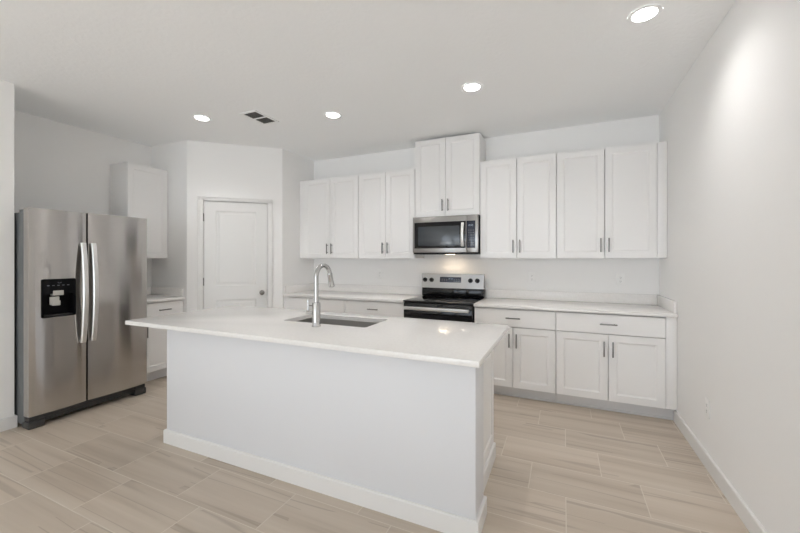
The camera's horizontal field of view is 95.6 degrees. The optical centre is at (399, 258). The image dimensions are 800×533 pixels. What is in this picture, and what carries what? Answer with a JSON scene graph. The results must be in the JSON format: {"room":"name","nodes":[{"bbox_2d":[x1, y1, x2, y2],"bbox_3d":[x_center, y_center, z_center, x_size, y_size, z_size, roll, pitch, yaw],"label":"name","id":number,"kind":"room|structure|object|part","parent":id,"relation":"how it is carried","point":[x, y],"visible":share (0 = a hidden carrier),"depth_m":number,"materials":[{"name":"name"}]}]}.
{"room":"kitchen","nodes":[
{"label":"kitchen","id":0,"kind":"room"},
{"bbox_2d":[0,80,13,418],"bbox_3d":[-4.787,-0.027,0.235,0.807,2.786,6.300,0,0,24],"label":"wall","id":1,"kind":"structure","parent":0,"point":[6,88],"depth_m":2.90,"materials":[{"name":"white paint"}]},
{"bbox_2d":[0,414,17,431],"bbox_3d":[-4.433,1.317,0.084,0.064,0.098,6.314,0,0,24],"label":"baseboard","id":2,"kind":"structure","parent":1,"relation":"attached to","point":[7,423],"depth_m":2.90,"materials":[{"name":"white paint"}]},
{"bbox_2d":[14,110,151,286],"bbox_3d":[-3.225,-0.027,4.577,0.100,2.786,2.900,0,0,24],"label":"wall","id":3,"kind":"structure","parent":0,"point":[58,165],"depth_m":3.80,"materials":[{"name":"white paint"}]},
{"bbox_2d":[110,162,167,257],"bbox_3d":[-3.085,-0.548,4.323,0.360,1.081,0.460,0,0,24],"label":"upper cabinet","id":4,"kind":"object","parent":3,"relation":"attached to","point":[136,190],"visible":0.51,"depth_m":4.25,"materials":[{"name":"white paint"}]},
{"bbox_2d":[147,287,150,294],"bbox_3d":[-3.263,0.402,4.341,0.020,0.100,0.573,0,0,24],"label":"backsplash","id":5,"kind":"structure","parent":3,"relation":"attached to","point":[148,288],"depth_m":4.56,"materials":[{"name":"white stone"}]},
{"bbox_2d":[152,140,186,311],"bbox_3d":[-2.831,-0.027,4.518,0.668,2.786,0.100,0,0,24],"label":"wall","id":6,"kind":"structure","parent":0,"point":[170,272],"depth_m":4.43,"materials":[{"name":"white paint"}]},
{"bbox_2d":[187,140,281,311],"bbox_3d":[-2.048,-0.027,4.557,1.086,2.786,0.100,0,0,-19],"label":"wall","id":7,"kind":"structure","parent":0,"point":[213,169],"depth_m":4.50,"materials":[{"name":"white paint"}]},
{"bbox_2d":[203,201,266,308],"bbox_3d":[-2.034,0.326,4.496,0.729,2.056,0.107,0,0,-19],"label":"door","id":8,"kind":"structure","parent":7,"relation":"in","point":[235,234],"depth_m":4.51,"materials":[{"name":"white paint"}]},
{"bbox_2d":[197,196,272,309],"bbox_3d":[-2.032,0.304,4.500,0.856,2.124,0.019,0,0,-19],"label":"trim","id":9,"kind":"structure","parent":7,"relation":"attached to","point":[200,199],"depth_m":4.43,"materials":[{"name":"white paint"}]},
{"bbox_2d":[282,149,313,308],"bbox_3d":[-1.430,-0.027,5.002,0.100,2.786,0.653,0,0,24],"label":"wall","id":10,"kind":"structure","parent":0,"point":[296,270],"depth_m":4.88,"materials":[{"name":"white paint"}]},
{"bbox_2d":[0,0,735,160],"bbox_3d":[-1.901,-1.480,0.529,5.832,0.120,9.400,0,0,24],"label":"ceiling","id":11,"kind":"structure","parent":0,"point":[395,72],"depth_m":2.66,"materials":[{"name":"white paint"}]},
{"bbox_2d":[192,115,211,120],"bbox_3d":[-1.995,-1.417,3.656,0.172,0.005,0.172,0,0,24],"label":"recessed light","id":12,"kind":"object","parent":11,"relation":"in","point":[197,117],"visible":1,"depth_m":3.65,"materials":[{"name":"white"}]},
{"bbox_2d":[239,110,278,124],"bbox_3d":[-1.406,-1.416,3.643,0.206,0.007,0.326,0,0,24],"label":"ceiling vent","id":13,"kind":"object","parent":11,"relation":"in","point":[255,115],"visible":1,"depth_m":3.62,"materials":[{"name":"white metal"}]},
{"bbox_2d":[324,111,341,118],"bbox_3d":[-0.661,-1.417,3.579,0.172,0.005,0.172,0,0,24],"label":"recessed light","id":14,"kind":"object","parent":11,"relation":"in","point":[334,115],"visible":1,"depth_m":3.58,"materials":[{"name":"white"}]},
{"bbox_2d":[462,82,482,91],"bbox_3d":[0.595,-1.417,2.998,0.172,0.005,0.172,0,0,24],"label":"recessed light","id":15,"kind":"object","parent":11,"relation":"in","point":[472,86],"visible":1,"depth_m":3.00,"materials":[{"name":"white"}]},
{"bbox_2d":[627,4,662,23],"bbox_3d":[1.418,-1.417,2.104,0.172,0.005,0.172,0,0,24],"label":"recessed light","id":16,"kind":"object","parent":11,"relation":"in","point":[648,12],"visible":1,"depth_m":2.09,"materials":[{"name":"white"}]},
{"bbox_2d":[0,376,749,532],"bbox_3d":[-1.901,1.426,0.529,5.832,0.120,9.400,0,0,24],"label":"floor","id":17,"kind":"structure","parent":0,"point":[105,467],"depth_m":2.20,"materials":[{"name":"beige tile"}]},
{"bbox_2d":[14,207,146,429],"bbox_3d":[-3.122,0.478,3.451,0.937,1.776,0.904,0,0,24],"label":"refrigerator","id":18,"kind":"object","parent":17,"relation":"on","point":[79,277],"visible":1,"depth_m":3.15,"materials":[{"name":"grey metal"}]},
{"bbox_3d":[-2.898,0.425,3.067,0.090,1.671,0.387,0,0,24],"label":"door","id":19,"kind":"part","parent":18,"relation":"part of","materials":[{"name":"silver metal"}]},
{"bbox_3d":[-2.771,0.296,3.183,0.078,0.876,0.043,0,0,24],"label":"handle","id":20,"kind":"part","parent":18,"relation":"part of","materials":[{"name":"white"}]},
{"bbox_3d":[-2.740,0.296,3.253,0.078,0.876,0.043,0,0,24],"label":"handle","id":21,"kind":"part","parent":18,"relation":"part of","materials":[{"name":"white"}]},
{"bbox_3d":[-2.711,0.425,3.483,0.090,1.671,0.509,0,0,24],"label":"door","id":22,"kind":"part","parent":18,"relation":"part of","materials":[{"name":"silver metal"}]},
{"bbox_2d":[147,299,182,380],"bbox_3d":[-2.971,0.925,4.218,0.649,0.882,0.558,0,0,24],"label":"base cabinet","id":23,"kind":"object","parent":17,"relation":"on","point":[156,338],"visible":0.37,"depth_m":4.09,"materials":[{"name":"white paint"}]},
{"bbox_3d":[-2.700,0.960,4.141,0.019,0.583,0.454,0,0,24],"label":"door","id":24,"kind":"part","parent":23,"relation":"part of","materials":[{"name":"white paint"}]},
{"bbox_3d":[-2.700,0.578,4.141,0.019,0.168,0.454,0,0,24],"label":"drawer","id":25,"kind":"part","parent":23,"relation":"part of","materials":[{"name":"white paint"}]},
{"bbox_2d":[147,287,184,302],"bbox_3d":[-2.981,0.417,4.214,0.638,0.130,0.573,0,0,24],"label":"countertop","id":26,"kind":"structure","parent":23,"relation":"on","point":[154,294],"depth_m":4.39,"materials":[{"name":"white stone"}]},
{"bbox_2d":[284,296,344,312],"bbox_3d":[-0.960,0.925,4.782,0.933,0.882,0.666,0,0,24],"label":"base cabinet","id":27,"kind":"object","parent":17,"relation":"on","point":[295,303],"visible":0.19,"depth_m":4.51,"materials":[{"name":"white paint"}]},
{"bbox_2d":[283,283,421,302],"bbox_3d":[-0.605,0.417,4.633,1.703,0.130,0.646,0,0,24],"label":"countertop","id":28,"kind":"structure","parent":27,"relation":"on","point":[381,293],"depth_m":4.73,"materials":[{"name":"white stone"}]},
{"bbox_2d":[163,320,495,532],"bbox_3d":[-0.513,0.931,2.618,2.339,0.870,0.874,0,0,24],"label":"kitchen island","id":29,"kind":"object","parent":17,"relation":"on","point":[409,440],"visible":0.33,"depth_m":2.08,"materials":[{"name":"white paint"}]},
{"bbox_2d":[125,305,508,367],"bbox_3d":[-0.654,0.480,2.647,2.669,0.030,0.995,0,0,24],"label":"island countertop","id":30,"kind":"structure","parent":29,"relation":"on","point":[469,344],"depth_m":2.33,"materials":[{"name":"white stone"}]},
{"bbox_2d":[305,263,333,326],"bbox_3d":[-0.565,0.247,2.585,0.115,0.435,0.232,0,0,24],"label":"kitchen faucet","id":31,"kind":"object","parent":30,"relation":"on","point":[315,312],"visible":1,"depth_m":2.49,"materials":[{"name":"silver metal"}]},
{"bbox_3d":[-0.623,0.336,2.518,0.064,0.107,0.033,0,0,24],"label":"lever","id":32,"kind":"part","parent":31,"relation":"part of","materials":[{"name":"silver metal"}]},
{"bbox_3d":[-0.544,0.164,2.568,0.031,0.269,0.186,0,0,24],"label":"spout","id":33,"kind":"part","parent":31,"relation":"part of","materials":[{"name":"silver metal"}]},
{"bbox_2d":[296,318,376,326],"bbox_3d":[-0.489,0.604,2.767,0.728,0.216,0.368,0,0,24],"label":"sink","id":34,"kind":"object","parent":30,"relation":"in","point":[308,320],"visible":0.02,"depth_m":2.95,"materials":[{"name":"silver metal"}]},
{"bbox_3d":[-0.525,1.317,2.592,2.339,0.098,0.818,0,0,24],"label":"baseboard","id":35,"kind":"part","parent":29,"relation":"part of","materials":[{"name":"white paint"}]},
{"bbox_3d":[0.519,0.933,2.238,0.012,0.866,0.610,0,0,24],"label":"panel","id":36,"kind":"part","parent":29,"relation":"part of","materials":[{"name":"white paint"}]},
{"bbox_2d":[345,300,403,316],"bbox_3d":[-0.183,0.925,4.433,0.767,0.882,0.666,0,0,24],"label":"base cabinet","id":37,"kind":"object","parent":17,"relation":"on","point":[392,309],"visible":0.19,"depth_m":4.15,"materials":[{"name":"white paint"}]},
{"bbox_2d":[403,273,484,322],"bbox_3d":[0.504,0.773,4.079,0.764,1.186,0.703,0,0,24],"label":"electric range","id":38,"kind":"object","parent":17,"relation":"on","point":[447,297],"visible":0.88,"depth_m":4.12,"materials":[{"name":"silver metal"}]},
{"bbox_3d":[0.372,0.526,3.786,0.706,0.036,0.060,0,0,24],"label":"handle","id":39,"kind":"part","parent":38,"relation":"part of","materials":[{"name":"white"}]},
{"bbox_3d":[0.390,0.802,3.825,0.756,0.657,0.027,0,0,24],"label":"oven door","id":40,"kind":"part","parent":38,"relation":"part of","materials":[{"name":"black glass"}]},
{"bbox_2d":[403,295,483,304],"bbox_3d":[0.508,0.458,4.088,0.764,0.019,0.612,0,0,24],"label":"cooktop","id":41,"kind":"object","parent":38,"relation":"in","point":[423,299],"depth_m":3.96,"materials":[{"name":"black glass"}]},
{"bbox_3d":[0.630,0.265,4.359,0.764,0.169,0.086,0,0,24],"label":"control panel","id":42,"kind":"part","parent":38,"relation":"part of","materials":[{"name":"silver metal"}]},
{"bbox_2d":[474,307,555,402],"bbox_3d":[1.222,0.925,3.802,0.763,0.882,0.666,0,0,24],"label":"base cabinet","id":43,"kind":"object","parent":17,"relation":"on","point":[525,356],"visible":0.74,"depth_m":3.50,"materials":[{"name":"white paint"}]},
{"bbox_3d":[0.930,0.960,3.618,0.372,0.583,0.019,0,0,24],"label":"door","id":44,"kind":"part","parent":43,"relation":"part of","materials":[{"name":"white paint"}]},
{"bbox_3d":[1.105,0.578,3.540,0.754,0.168,0.019,0,0,24],"label":"drawer","id":45,"kind":"part","parent":43,"relation":"part of","materials":[{"name":"white paint"}]},
{"bbox_3d":[1.277,0.960,3.462,0.376,0.583,0.019,0,0,24],"label":"door","id":46,"kind":"part","parent":43,"relation":"part of","materials":[{"name":"white paint"}]},
{"bbox_2d":[474,289,677,317],"bbox_3d":[1.647,0.417,3.622,1.688,0.130,0.646,0,0,24],"label":"countertop","id":47,"kind":"structure","parent":43,"relation":"on","point":[586,302],"depth_m":3.63,"materials":[{"name":"white stone"}]},
{"bbox_2d":[556,311,676,419],"bbox_3d":[1.992,0.925,3.456,0.921,0.882,0.666,0,0,24],"label":"base cabinet","id":48,"kind":"object","parent":17,"relation":"on","point":[627,364],"visible":0.84,"depth_m":3.18,"materials":[{"name":"white paint"}]},
{"bbox_3d":[1.648,0.960,3.296,0.416,0.583,0.019,0,0,24],"label":"door","id":49,"kind":"part","parent":48,"relation":"part of","materials":[{"name":"white paint"}]},
{"bbox_3d":[1.798,0.793,3.198,0.012,0.135,0.036,0,0,24],"label":"handle","id":50,"kind":"part","parent":48,"relation":"part of","materials":[{"name":"silver metal"}]},
{"bbox_3d":[1.840,0.578,3.209,0.836,0.168,0.019,0,0,24],"label":"drawer","id":51,"kind":"part","parent":48,"relation":"part of","materials":[{"name":"white paint"}]},
{"bbox_3d":[1.860,0.793,3.170,0.012,0.135,0.036,0,0,24],"label":"handle","id":52,"kind":"part","parent":48,"relation":"part of","materials":[{"name":"silver metal"}]},
{"bbox_3d":[2.032,0.960,3.123,0.416,0.583,0.019,0,0,24],"label":"door","id":53,"kind":"part","parent":48,"relation":"part of","materials":[{"name":"white paint"}]},
{"bbox_2d":[314,115,658,297],"bbox_3d":[0.004,-0.027,4.771,5.832,2.786,0.100,0,0,24],"label":"wall","id":54,"kind":"structure","parent":0,"point":[594,275],"depth_m":4.09,"materials":[{"name":"white paint"}]},
{"bbox_2d":[300,175,358,257],"bbox_3d":[-0.897,-0.537,4.922,0.933,1.059,0.358,0,0,24],"label":"upper cabinet","id":55,"kind":"object","parent":54,"relation":"attached to","point":[329,207],"visible":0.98,"depth_m":4.77,"materials":[{"name":"white paint"}]},
{"bbox_3d":[-1.113,-0.537,4.873,0.422,1.052,0.019,0,0,24],"label":"door","id":56,"kind":"part","parent":55,"relation":"part of","materials":[{"name":"white paint"}]},
{"bbox_3d":[-0.723,-0.537,4.698,0.422,1.052,0.019,0,0,24],"label":"door","id":57,"kind":"part","parent":55,"relation":"part of","materials":[{"name":"white paint"}]},
{"bbox_2d":[319,283,421,294],"bbox_3d":[-0.477,0.402,4.919,1.703,0.100,0.020,0,0,24],"label":"backsplash","id":58,"kind":"structure","parent":54,"relation":"attached to","point":[324,287],"depth_m":4.85,"materials":[{"name":"white stone"}]},
{"bbox_2d":[359,169,423,257],"bbox_3d":[-0.118,-0.537,4.572,0.772,1.059,0.358,0,0,24],"label":"upper cabinet","id":59,"kind":"object","parent":54,"relation":"attached to","point":[386,199],"visible":0.93,"depth_m":4.43,"materials":[{"name":"white paint"}]},
{"bbox_3d":[-0.348,-0.537,4.529,0.380,1.052,0.019,0,0,24],"label":"door","id":60,"kind":"part","parent":59,"relation":"part of","materials":[{"name":"white paint"}]},
{"bbox_3d":[0.003,-0.537,4.372,0.380,1.052,0.019,0,0,24],"label":"door","id":61,"kind":"part","parent":59,"relation":"part of","materials":[{"name":"white paint"}]},
{"bbox_2d":[415,133,484,216],"bbox_3d":[0.584,-0.936,4.257,0.762,0.899,0.358,0,0,24],"label":"upper cabinet","id":62,"kind":"object","parent":54,"relation":"attached to","point":[447,170],"visible":0.89,"depth_m":4.11,"materials":[{"name":"white paint"}]},
{"bbox_3d":[0.353,-0.936,4.215,0.368,0.892,0.019,0,0,24],"label":"door","id":63,"kind":"part","parent":62,"relation":"part of","materials":[{"name":"white paint"}]},
{"bbox_2d":[413,214,479,254],"bbox_3d":[0.564,-0.267,4.215,0.759,0.433,0.450,0,0,24],"label":"microwave","id":64,"kind":"object","parent":62,"relation":"attached to","point":[457,234],"visible":0.98,"depth_m":4.04,"materials":[{"name":"silver metal"}]},
{"bbox_3d":[0.677,-0.268,3.945,0.030,0.262,0.052,0,0,24],"label":"handle","id":65,"kind":"part","parent":64,"relation":"part of","materials":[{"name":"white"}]},
{"bbox_3d":[0.787,-0.276,3.941,0.128,0.408,0.028,0,0,24],"label":"control panel","id":66,"kind":"part","parent":64,"relation":"part of","materials":[{"name":"silver metal"}]},
{"bbox_3d":[0.699,-0.936,4.059,0.380,0.892,0.019,0,0,24],"label":"door","id":67,"kind":"part","parent":62,"relation":"part of","materials":[{"name":"white paint"}]},
{"bbox_2d":[480,154,556,257],"bbox_3d":[1.283,-0.537,3.943,0.767,1.059,0.358,0,0,24],"label":"upper cabinet","id":68,"kind":"object","parent":54,"relation":"attached to","point":[518,196],"visible":1,"depth_m":3.80,"materials":[{"name":"white paint"}]},
{"bbox_3d":[1.055,-0.537,3.900,0.376,1.052,0.019,0,0,24],"label":"door","id":69,"kind":"part","parent":68,"relation":"part of","materials":[{"name":"white paint"}]},
{"bbox_3d":[1.403,-0.537,3.743,0.376,1.052,0.019,0,0,24],"label":"door","id":70,"kind":"part","parent":68,"relation":"part of","materials":[{"name":"white paint"}]},
{"bbox_2d":[528,272,534,282],"bbox_3d":[1.473,0.206,4.051,0.075,0.120,0.008,0,0,24],"label":"wall outlet","id":71,"kind":"object","parent":54,"relation":"attached to","point":[531,275],"visible":1,"depth_m":4.05,"materials":[{"name":"white plastic"}]},
{"bbox_2d":[486,289,656,304],"bbox_3d":[1.775,0.402,3.908,1.688,0.100,0.020,0,0,24],"label":"backsplash","id":72,"kind":"structure","parent":54,"relation":"attached to","point":[649,299],"depth_m":3.86,"materials":[{"name":"white stone"}]},
{"bbox_2d":[557,141,666,257],"bbox_3d":[2.055,-0.537,3.597,0.921,1.059,0.358,0,0,24],"label":"upper cabinet","id":73,"kind":"object","parent":54,"relation":"attached to","point":[612,202],"visible":0.99,"depth_m":3.46,"materials":[{"name":"white paint"}]},
{"bbox_3d":[1.774,-0.537,3.576,0.416,1.052,0.019,0,0,24],"label":"door","id":74,"kind":"part","parent":73,"relation":"part of","materials":[{"name":"white paint"}]},
{"bbox_3d":[2.159,-0.537,3.404,0.414,1.052,0.019,0,0,24],"label":"door","id":75,"kind":"part","parent":73,"relation":"part of","materials":[{"name":"white paint"}]},
{"bbox_2d":[616,274,624,284],"bbox_3d":[2.252,0.209,3.702,0.075,0.120,0.008,0,0,24],"label":"wall outlet","id":76,"kind":"object","parent":54,"relation":"attached to","point":[620,278],"visible":1,"depth_m":3.70,"materials":[{"name":"white plastic"}]},
{"bbox_2d":[659,0,799,532],"bbox_3d":[0.714,-0.027,-0.645,0.100,2.786,9.200,0,0,24],"label":"wall","id":77,"kind":"structure","parent":0,"point":[730,128],"depth_m":1.91,"materials":[{"name":"white paint"}]},
{"bbox_2d":[705,397,709,418],"bbox_3d":[2.007,0.974,2.370,0.008,0.120,0.075,0,0,24],"label":"wall outlet","id":78,"kind":"object","parent":77,"relation":"attached to","point":[707,402],"visible":1,"depth_m":2.36,"materials":[{"name":"white plastic"}]},
{"bbox_2d":[674,410,766,532],"bbox_3d":[0.545,1.317,-0.881,0.014,0.098,8.630,0,0,24],"label":"baseboard","id":79,"kind":"structure","parent":77,"relation":"attached to","point":[743,511],"depth_m":2.12,"materials":[{"name":"white paint"}]}
]}

